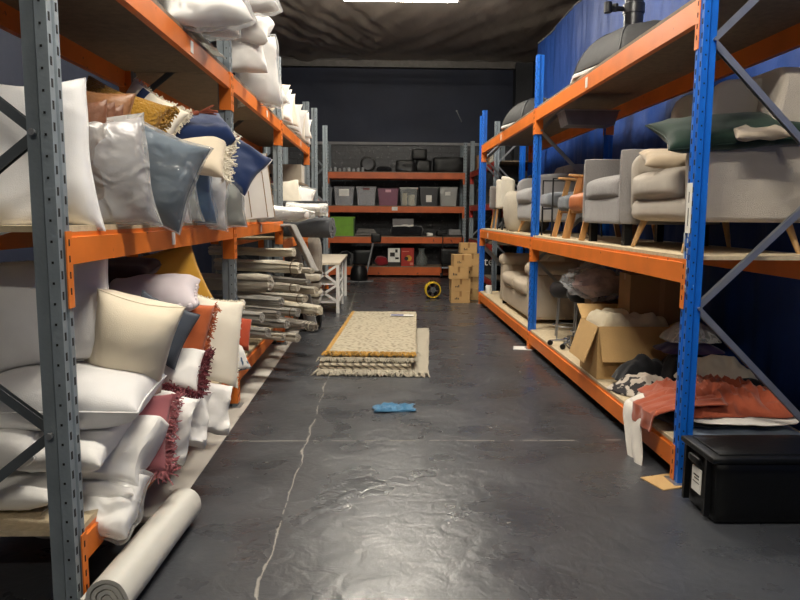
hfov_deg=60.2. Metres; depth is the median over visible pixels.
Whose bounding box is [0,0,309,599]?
rack
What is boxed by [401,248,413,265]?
box
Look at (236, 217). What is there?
cushion
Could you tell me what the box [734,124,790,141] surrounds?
cushion
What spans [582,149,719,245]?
armchair
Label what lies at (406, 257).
picture
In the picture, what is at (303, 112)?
cushion
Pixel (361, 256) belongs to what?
bin
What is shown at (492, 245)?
rack
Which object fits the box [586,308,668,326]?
blanket
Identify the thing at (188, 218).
cushion
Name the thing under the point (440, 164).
case
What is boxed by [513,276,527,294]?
seat cushion
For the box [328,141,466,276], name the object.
rack
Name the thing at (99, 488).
cushion
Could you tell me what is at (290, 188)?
cushion
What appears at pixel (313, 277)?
rug
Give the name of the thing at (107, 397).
cushion
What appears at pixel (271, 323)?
roll
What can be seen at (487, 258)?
printed box
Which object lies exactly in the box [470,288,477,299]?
carton
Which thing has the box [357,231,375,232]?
metal pole
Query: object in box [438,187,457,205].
plastic crate
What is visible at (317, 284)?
rug
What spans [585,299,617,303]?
carton
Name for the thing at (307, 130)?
cushion
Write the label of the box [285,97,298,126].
cushion
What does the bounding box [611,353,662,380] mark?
garment
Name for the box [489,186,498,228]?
chair
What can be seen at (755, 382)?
garment
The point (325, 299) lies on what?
shelf
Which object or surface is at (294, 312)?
roll
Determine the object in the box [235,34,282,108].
cushion
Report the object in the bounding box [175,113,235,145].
cushion
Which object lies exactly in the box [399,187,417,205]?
plastic crate
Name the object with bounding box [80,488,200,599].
roll
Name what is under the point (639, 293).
carton
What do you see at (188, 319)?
cushion
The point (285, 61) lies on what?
trim
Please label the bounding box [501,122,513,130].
diffuser
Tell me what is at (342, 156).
wall
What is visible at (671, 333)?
garment
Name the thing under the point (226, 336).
cushion
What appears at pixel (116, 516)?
cushion
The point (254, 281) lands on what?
roll
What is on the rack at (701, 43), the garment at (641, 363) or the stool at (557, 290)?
the stool at (557, 290)
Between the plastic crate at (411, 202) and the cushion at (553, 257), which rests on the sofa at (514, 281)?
the cushion at (553, 257)
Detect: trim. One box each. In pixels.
[134,317,300,522]
[281,57,532,69]
[310,141,478,145]
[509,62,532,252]
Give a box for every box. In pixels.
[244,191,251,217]
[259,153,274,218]
[388,248,399,265]
[392,219,413,226]
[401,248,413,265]
[484,252,513,274]
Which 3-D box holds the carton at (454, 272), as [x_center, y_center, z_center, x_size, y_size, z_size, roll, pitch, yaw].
[1.046,-0.495,12.356,0.341,0.212,0.301,1,7,1]
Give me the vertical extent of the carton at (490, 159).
0.302 m
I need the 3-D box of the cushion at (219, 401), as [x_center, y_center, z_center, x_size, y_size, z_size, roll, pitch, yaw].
[-1.148,0.616,4.000,0.397,0.361,0.241,-3,8,-28]
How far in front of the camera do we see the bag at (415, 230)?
17.34 m
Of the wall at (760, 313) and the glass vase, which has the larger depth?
the glass vase
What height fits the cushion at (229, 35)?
0.332 m
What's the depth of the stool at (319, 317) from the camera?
9.38 m
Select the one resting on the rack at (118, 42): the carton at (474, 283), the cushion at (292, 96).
the cushion at (292, 96)
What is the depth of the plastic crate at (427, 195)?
17.22 m
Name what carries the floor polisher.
on the floor
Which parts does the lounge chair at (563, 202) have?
leg, armrest, seat, leg, leg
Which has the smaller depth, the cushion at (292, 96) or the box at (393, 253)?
the cushion at (292, 96)
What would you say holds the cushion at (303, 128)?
on the rack at (118, 42)
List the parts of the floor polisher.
plate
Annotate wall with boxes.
[0,29,221,272]
[232,67,512,142]
[236,144,510,271]
[532,59,535,97]
[538,0,799,430]
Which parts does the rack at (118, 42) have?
foot plate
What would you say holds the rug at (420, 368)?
on the floor
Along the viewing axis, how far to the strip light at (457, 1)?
11.02 m
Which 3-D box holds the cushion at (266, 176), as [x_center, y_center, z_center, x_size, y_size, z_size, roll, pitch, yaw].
[-1.372,-1.064,6.491,0.369,0.632,0.108,-3,8,-23]
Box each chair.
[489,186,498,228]
[496,179,503,229]
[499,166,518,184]
[501,176,514,230]
[503,191,549,231]
[540,178,602,236]
[552,177,636,237]
[562,174,654,240]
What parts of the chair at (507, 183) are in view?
backrest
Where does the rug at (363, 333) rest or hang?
on the rug at (383, 359)
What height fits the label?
0.004 m
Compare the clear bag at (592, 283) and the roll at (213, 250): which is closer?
the clear bag at (592, 283)
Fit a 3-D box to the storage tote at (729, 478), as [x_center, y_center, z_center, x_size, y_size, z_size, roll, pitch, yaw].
[1.922,0.938,3.647,0.772,0.368,0.380,0,7,-2]
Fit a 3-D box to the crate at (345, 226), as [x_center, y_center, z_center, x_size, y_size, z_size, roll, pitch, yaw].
[-1.431,-1.871,17.479,0.600,0.475,0.540,0,7,-2]
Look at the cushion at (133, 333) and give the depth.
3.01 m
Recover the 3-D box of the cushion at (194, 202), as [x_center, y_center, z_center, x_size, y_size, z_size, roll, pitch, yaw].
[-1.399,-0.621,4.038,0.497,0.440,0.200,-3,8,-27]
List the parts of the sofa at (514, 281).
arm panel, arm panel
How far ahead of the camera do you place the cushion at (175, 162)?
3.39 m
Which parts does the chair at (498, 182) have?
backrest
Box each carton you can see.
[268,164,303,182]
[448,266,468,278]
[449,278,470,290]
[449,289,469,302]
[451,254,471,266]
[459,242,476,252]
[462,253,478,264]
[468,265,478,276]
[468,277,478,287]
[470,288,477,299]
[475,155,478,169]
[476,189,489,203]
[486,155,493,163]
[569,304,679,378]
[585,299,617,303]
[618,272,680,339]
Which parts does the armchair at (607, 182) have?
leg, arm, leg, arm, leg, leg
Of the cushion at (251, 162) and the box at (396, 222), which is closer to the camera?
the cushion at (251, 162)
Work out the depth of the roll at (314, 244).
9.67 m
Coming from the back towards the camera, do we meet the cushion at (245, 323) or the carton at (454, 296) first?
the carton at (454, 296)
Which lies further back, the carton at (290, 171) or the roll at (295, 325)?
the carton at (290, 171)
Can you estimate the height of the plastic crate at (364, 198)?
0.465 m
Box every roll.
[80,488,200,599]
[201,273,273,290]
[208,246,295,256]
[211,294,284,307]
[213,258,302,275]
[237,291,307,303]
[242,311,264,322]
[243,309,280,318]
[244,305,300,317]
[249,333,285,340]
[250,326,270,336]
[251,318,290,328]
[257,205,314,221]
[259,217,335,237]
[265,285,318,293]
[270,330,300,341]
[272,276,310,284]
[272,282,299,292]
[273,200,328,213]
[279,317,318,330]
[283,301,322,315]
[286,202,327,215]
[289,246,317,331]
[289,321,305,328]
[301,267,314,273]
[308,238,321,273]
[485,285,491,293]
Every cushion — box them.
[0,78,105,234]
[0,259,108,372]
[0,361,166,430]
[0,428,38,469]
[0,470,47,510]
[17,421,132,472]
[34,469,153,545]
[46,480,133,505]
[82,415,168,486]
[84,288,184,394]
[86,75,179,132]
[86,91,135,114]
[87,100,106,199]
[93,112,162,226]
[107,102,114,122]
[108,257,161,285]
[109,273,199,310]
[114,104,123,115]
[126,77,217,135]
[139,387,186,484]
[141,290,199,369]
[142,245,212,298]
[143,121,213,234]
[154,390,201,465]
[156,0,256,32]
[162,347,215,398]
[166,389,212,449]
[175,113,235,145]
[183,131,242,188]
[183,301,221,349]
[184,202,191,222]
[189,185,204,221]
[195,175,217,224]
[197,294,245,388]
[201,30,240,40]
[202,383,232,434]
[205,170,230,231]
[226,183,247,227]
[231,136,271,196]
[232,40,267,72]
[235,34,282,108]
[236,16,274,45]
[237,345,250,370]
[239,318,251,350]
[246,171,267,219]
[249,0,282,16]
[264,86,289,108]
[270,84,289,120]
[271,180,300,200]
[283,90,291,121]
[283,94,294,125]
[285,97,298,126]
[287,104,302,132]
[292,110,307,136]
[296,113,306,139]
[299,185,316,200]
[302,120,311,143]
[305,112,311,138]
[502,271,527,287]
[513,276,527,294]
[516,188,531,203]
[539,251,551,260]
[547,254,579,264]
[586,175,619,198]
[632,166,685,199]
[639,149,686,168]
[645,111,799,152]
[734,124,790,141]
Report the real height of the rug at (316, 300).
0.099 m
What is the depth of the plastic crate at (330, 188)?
17.15 m
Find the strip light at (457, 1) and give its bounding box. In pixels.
[342,0,459,3]
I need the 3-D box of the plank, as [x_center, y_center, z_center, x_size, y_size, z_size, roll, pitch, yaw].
[-1.852,-1.770,10.605,0.790,0.035,0.980,0,7,-2]
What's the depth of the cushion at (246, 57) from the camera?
5.78 m
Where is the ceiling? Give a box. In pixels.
[211,0,581,62]
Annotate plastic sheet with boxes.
[189,26,225,58]
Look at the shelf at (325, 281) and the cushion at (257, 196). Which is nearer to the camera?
the cushion at (257, 196)
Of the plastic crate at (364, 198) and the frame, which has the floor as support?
the frame
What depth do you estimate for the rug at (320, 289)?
9.34 m
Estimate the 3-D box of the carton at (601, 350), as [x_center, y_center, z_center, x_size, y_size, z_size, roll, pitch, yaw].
[1.933,0.346,5.852,0.890,0.535,0.770,0,7,-1]
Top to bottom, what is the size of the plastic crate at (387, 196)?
0.420 m
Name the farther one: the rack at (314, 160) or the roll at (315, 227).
the rack at (314, 160)
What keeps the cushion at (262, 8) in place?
on the rack at (118, 42)
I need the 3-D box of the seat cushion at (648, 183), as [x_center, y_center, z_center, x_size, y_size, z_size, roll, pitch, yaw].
[1.968,-0.764,4.598,0.632,0.250,0.804,0,7,-2]
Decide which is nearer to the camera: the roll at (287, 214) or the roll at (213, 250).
the roll at (287, 214)
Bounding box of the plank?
[298,182,308,186]
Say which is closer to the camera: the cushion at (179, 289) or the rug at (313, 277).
the cushion at (179, 289)
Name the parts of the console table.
leg, leg, leg, leg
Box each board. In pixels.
[513,346,526,349]
[640,473,681,490]
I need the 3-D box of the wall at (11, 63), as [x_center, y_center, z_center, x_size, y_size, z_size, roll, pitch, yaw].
[-4.084,-2.037,6.488,0.083,5.500,23.600,0,7,-2]
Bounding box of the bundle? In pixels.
[448,229,460,236]
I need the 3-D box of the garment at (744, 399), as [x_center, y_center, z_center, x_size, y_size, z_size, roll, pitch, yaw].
[2.091,0.582,4.523,0.906,0.186,0.747,0,7,-2]
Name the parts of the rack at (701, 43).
foot plate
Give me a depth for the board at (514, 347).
8.09 m
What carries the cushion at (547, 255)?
on the sofa at (514, 281)
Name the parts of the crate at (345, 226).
panel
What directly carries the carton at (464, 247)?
on the carton at (475, 256)
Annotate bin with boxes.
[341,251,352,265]
[354,249,371,265]
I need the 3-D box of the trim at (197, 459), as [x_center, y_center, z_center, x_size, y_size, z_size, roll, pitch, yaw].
[-1.481,0.617,7.569,0.375,0.004,8.250,0,7,-2]
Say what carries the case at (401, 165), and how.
on the rack at (430, 269)
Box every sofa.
[499,251,587,319]
[631,67,799,253]
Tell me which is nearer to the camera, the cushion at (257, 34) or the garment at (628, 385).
the garment at (628, 385)
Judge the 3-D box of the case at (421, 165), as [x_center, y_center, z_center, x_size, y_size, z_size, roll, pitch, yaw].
[0.602,-3.355,17.367,0.391,0.316,0.468,0,7,-2]
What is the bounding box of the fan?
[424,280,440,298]
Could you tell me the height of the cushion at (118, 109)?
0.461 m
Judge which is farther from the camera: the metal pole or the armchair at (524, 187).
the metal pole
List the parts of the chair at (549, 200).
seat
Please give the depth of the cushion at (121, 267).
3.92 m
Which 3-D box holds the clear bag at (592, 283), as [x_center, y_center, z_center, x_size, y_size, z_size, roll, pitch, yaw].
[1.902,-0.239,6.628,0.683,0.537,0.604,-2,7,-19]
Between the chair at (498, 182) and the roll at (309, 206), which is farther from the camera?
the chair at (498, 182)
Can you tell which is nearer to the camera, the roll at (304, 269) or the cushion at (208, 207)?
the cushion at (208, 207)
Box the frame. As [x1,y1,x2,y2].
[477,116,525,266]
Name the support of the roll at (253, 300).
on the roll at (271, 323)
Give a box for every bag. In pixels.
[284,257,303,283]
[375,256,387,265]
[390,225,422,235]
[559,262,626,301]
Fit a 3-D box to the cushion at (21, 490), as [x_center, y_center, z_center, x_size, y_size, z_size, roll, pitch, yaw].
[-1.647,0.761,2.969,0.504,0.167,0.500,0,7,-2]
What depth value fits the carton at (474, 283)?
12.71 m
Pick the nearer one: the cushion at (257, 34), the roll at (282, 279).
the cushion at (257, 34)
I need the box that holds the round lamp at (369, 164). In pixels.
[360,156,375,171]
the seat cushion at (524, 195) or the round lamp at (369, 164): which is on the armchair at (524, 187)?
the seat cushion at (524, 195)
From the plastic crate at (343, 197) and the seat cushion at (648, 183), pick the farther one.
the plastic crate at (343, 197)
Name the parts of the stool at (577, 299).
leg, leg, seat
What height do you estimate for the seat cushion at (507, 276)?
0.240 m
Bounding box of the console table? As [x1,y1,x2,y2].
[320,254,347,312]
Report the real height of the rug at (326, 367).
0.103 m
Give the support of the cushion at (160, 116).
on the rack at (118, 42)
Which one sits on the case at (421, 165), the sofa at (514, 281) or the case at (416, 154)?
the case at (416, 154)
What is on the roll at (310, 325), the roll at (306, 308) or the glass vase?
the roll at (306, 308)
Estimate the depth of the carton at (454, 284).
12.26 m
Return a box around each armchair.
[516,164,587,232]
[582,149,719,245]
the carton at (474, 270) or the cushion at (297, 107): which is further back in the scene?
the carton at (474, 270)
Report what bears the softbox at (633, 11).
on the rack at (701, 43)
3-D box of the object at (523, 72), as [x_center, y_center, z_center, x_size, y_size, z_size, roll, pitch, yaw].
[3.140,-3.350,17.970,0.440,5.400,0.400,0,7,-2]
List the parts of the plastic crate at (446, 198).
lid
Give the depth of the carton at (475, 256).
12.65 m
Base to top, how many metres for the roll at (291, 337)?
0.099 m
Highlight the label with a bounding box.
[390,314,413,315]
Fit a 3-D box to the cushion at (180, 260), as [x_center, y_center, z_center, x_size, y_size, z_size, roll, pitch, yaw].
[-1.400,-0.122,4.278,0.484,0.524,0.148,-3,8,-28]
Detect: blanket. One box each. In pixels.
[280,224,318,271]
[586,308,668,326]
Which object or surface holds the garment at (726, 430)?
on the rack at (701, 43)
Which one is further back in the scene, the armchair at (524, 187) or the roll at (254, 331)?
the armchair at (524, 187)
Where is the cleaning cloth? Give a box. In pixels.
[372,402,415,412]
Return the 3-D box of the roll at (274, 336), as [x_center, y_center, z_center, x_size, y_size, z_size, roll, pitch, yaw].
[-1.520,0.298,6.227,1.058,0.080,0.120,3,7,18]
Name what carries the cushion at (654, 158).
on the sofa at (759, 184)
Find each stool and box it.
[298,303,321,327]
[550,281,578,338]
[567,287,604,335]
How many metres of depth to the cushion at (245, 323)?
4.88 m
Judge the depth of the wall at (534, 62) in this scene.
17.45 m
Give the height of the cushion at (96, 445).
0.190 m
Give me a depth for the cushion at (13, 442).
2.73 m
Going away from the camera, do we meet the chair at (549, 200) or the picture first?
the chair at (549, 200)
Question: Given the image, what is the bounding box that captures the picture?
[404,255,411,260]
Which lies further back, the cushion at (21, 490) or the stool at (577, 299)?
the stool at (577, 299)
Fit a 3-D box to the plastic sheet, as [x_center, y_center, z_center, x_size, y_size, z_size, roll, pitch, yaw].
[-1.354,-1.715,4.538,0.221,0.068,0.900,0,7,-2]
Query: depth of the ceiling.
14.49 m
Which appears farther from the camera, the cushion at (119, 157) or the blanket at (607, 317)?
the blanket at (607, 317)
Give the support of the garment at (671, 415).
on the garment at (726, 430)
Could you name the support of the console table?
on the floor
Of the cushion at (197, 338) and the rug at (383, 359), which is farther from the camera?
the rug at (383, 359)
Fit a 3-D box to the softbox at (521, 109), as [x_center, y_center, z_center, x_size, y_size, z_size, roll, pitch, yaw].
[1.929,-2.635,9.806,0.985,0.408,1.930,0,7,-2]
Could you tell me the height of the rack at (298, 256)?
1.140 m
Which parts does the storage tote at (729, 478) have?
handle, lid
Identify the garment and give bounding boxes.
[606,372,663,396]
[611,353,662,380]
[623,393,644,465]
[631,388,727,432]
[637,374,793,418]
[653,340,724,354]
[655,414,799,434]
[659,322,721,343]
[661,354,702,380]
[663,411,795,427]
[674,354,757,379]
[693,417,798,425]
[742,378,765,386]
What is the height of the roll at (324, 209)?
0.180 m
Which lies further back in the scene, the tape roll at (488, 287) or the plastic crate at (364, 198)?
the plastic crate at (364, 198)
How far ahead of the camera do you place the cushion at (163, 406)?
3.22 m
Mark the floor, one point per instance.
(506, 479)
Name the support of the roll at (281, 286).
on the roll at (299, 297)
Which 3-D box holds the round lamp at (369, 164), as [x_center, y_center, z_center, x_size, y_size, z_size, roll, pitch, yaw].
[-0.802,-3.406,17.297,0.400,0.400,0.120,0,7,-2]
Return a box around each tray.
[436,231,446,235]
[556,109,620,128]
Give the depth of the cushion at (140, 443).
2.99 m
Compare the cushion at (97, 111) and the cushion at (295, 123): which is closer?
the cushion at (97, 111)
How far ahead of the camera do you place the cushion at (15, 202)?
2.73 m
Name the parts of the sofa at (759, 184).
leg, arm, leg, arm, leg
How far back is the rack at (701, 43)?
4.69 m
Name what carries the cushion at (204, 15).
on the rack at (118, 42)
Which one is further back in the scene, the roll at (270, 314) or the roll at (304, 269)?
the roll at (304, 269)
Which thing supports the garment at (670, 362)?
on the rack at (701, 43)
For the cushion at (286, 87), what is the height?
0.518 m
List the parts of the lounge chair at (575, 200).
leg, seat, armrest, leg, leg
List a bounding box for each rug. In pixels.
[298,296,321,304]
[305,273,321,281]
[308,281,321,288]
[311,288,321,296]
[311,361,414,376]
[313,328,429,377]
[315,355,417,363]
[321,311,421,356]
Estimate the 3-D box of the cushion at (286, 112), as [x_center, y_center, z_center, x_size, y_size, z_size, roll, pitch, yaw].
[-1.520,-2.376,8.323,0.470,0.434,0.171,-2,8,-22]
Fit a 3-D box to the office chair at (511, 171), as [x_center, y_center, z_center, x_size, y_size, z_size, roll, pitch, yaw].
[2.219,-2.371,14.091,0.525,0.769,0.544,0,7,-2]
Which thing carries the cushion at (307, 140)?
on the rack at (118, 42)
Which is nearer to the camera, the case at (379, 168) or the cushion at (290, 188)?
the cushion at (290, 188)
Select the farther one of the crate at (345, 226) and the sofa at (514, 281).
the crate at (345, 226)
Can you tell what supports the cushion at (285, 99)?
on the rack at (118, 42)
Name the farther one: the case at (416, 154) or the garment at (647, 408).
the case at (416, 154)
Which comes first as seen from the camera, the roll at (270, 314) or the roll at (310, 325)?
the roll at (270, 314)
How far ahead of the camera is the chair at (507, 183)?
10.13 m
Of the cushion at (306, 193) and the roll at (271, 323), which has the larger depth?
the cushion at (306, 193)
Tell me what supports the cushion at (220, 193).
on the rack at (118, 42)
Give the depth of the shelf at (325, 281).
11.20 m
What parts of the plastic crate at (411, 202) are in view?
lid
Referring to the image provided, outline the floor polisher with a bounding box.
[347,233,380,281]
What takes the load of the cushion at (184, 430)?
on the rack at (118, 42)
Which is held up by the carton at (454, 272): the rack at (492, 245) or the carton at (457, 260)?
the carton at (457, 260)
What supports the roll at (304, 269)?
on the roll at (282, 279)
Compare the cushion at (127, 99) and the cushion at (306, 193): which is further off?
the cushion at (306, 193)
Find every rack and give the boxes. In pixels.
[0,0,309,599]
[264,108,328,289]
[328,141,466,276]
[469,121,527,290]
[476,0,799,485]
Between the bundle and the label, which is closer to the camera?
the label
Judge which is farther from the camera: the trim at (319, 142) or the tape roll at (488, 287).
the trim at (319, 142)
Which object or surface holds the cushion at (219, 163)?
on the cushion at (194, 202)
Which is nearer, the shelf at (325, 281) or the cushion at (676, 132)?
the cushion at (676, 132)
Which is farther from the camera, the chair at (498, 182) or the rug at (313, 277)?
the chair at (498, 182)
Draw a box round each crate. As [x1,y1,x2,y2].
[322,187,333,204]
[331,217,355,235]
[334,186,354,204]
[356,186,376,204]
[378,188,398,205]
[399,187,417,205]
[418,187,437,205]
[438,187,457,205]
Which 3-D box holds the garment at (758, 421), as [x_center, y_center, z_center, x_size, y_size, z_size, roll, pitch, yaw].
[2.104,0.684,4.458,0.775,0.040,0.740,1,7,4]
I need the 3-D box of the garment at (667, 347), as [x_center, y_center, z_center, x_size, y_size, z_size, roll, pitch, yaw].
[2.207,0.346,5.257,0.485,0.086,0.354,0,7,-2]
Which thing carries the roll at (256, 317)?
on the roll at (254, 331)
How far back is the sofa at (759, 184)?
4.13 m
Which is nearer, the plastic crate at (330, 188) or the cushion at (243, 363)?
the cushion at (243, 363)
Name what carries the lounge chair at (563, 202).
on the rack at (701, 43)
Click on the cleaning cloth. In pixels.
(384, 407)
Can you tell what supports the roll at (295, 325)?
on the rack at (118, 42)
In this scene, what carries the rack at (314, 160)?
on the floor
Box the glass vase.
[416,248,426,265]
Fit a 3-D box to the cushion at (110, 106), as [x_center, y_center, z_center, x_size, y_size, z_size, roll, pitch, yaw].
[-1.394,-0.643,3.030,0.318,0.461,0.061,-2,7,-20]
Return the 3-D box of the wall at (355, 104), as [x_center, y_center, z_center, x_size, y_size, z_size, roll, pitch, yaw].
[-0.494,-5.207,17.947,8.200,2.200,0.278,0,7,-2]
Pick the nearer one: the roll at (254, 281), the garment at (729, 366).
the garment at (729, 366)
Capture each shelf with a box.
[320,277,342,284]
[320,293,342,302]
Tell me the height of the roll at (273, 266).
0.176 m
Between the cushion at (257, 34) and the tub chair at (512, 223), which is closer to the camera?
the cushion at (257, 34)
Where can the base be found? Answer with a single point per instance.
(569, 339)
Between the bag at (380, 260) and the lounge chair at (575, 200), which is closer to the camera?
the lounge chair at (575, 200)
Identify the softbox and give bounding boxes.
[501,97,548,130]
[570,0,660,82]
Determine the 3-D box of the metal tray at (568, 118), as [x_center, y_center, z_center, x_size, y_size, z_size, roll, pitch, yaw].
[1.871,-1.815,6.885,0.560,0.165,0.300,0,7,-2]
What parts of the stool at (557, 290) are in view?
leg, leg, seat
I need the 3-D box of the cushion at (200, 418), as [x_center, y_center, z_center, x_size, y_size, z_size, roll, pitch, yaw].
[-1.178,0.606,3.682,0.320,0.388,0.306,0,7,-5]
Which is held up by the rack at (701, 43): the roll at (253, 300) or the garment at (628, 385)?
the garment at (628, 385)
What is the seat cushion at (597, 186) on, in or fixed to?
on the armchair at (607, 182)
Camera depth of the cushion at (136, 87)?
3.98 m
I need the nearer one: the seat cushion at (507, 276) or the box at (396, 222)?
the seat cushion at (507, 276)
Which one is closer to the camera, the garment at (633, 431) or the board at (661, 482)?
the board at (661, 482)
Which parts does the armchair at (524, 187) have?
leg, arm, arm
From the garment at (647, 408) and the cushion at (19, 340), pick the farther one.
the garment at (647, 408)
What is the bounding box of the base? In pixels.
[547,335,573,349]
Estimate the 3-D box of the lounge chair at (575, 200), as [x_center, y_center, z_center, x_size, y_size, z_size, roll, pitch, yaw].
[1.988,-0.966,6.509,0.749,0.806,0.640,0,7,-2]
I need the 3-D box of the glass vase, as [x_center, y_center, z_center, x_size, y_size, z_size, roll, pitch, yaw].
[0.548,-1.093,17.571,0.300,0.440,0.300,0,7,-2]
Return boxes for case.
[376,166,391,171]
[395,160,414,171]
[411,149,426,159]
[416,160,431,171]
[433,157,462,171]
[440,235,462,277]
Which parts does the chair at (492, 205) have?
leg, backrest, leg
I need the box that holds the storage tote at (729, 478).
[681,435,799,522]
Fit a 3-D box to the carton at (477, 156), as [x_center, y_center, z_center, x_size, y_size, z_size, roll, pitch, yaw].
[1.900,-3.211,16.187,0.221,0.342,0.301,0,7,-2]
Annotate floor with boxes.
[0,272,799,599]
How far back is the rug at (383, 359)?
6.83 m
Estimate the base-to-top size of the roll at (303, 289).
0.106 m
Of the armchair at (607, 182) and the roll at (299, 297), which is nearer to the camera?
the armchair at (607, 182)
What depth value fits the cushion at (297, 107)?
9.44 m

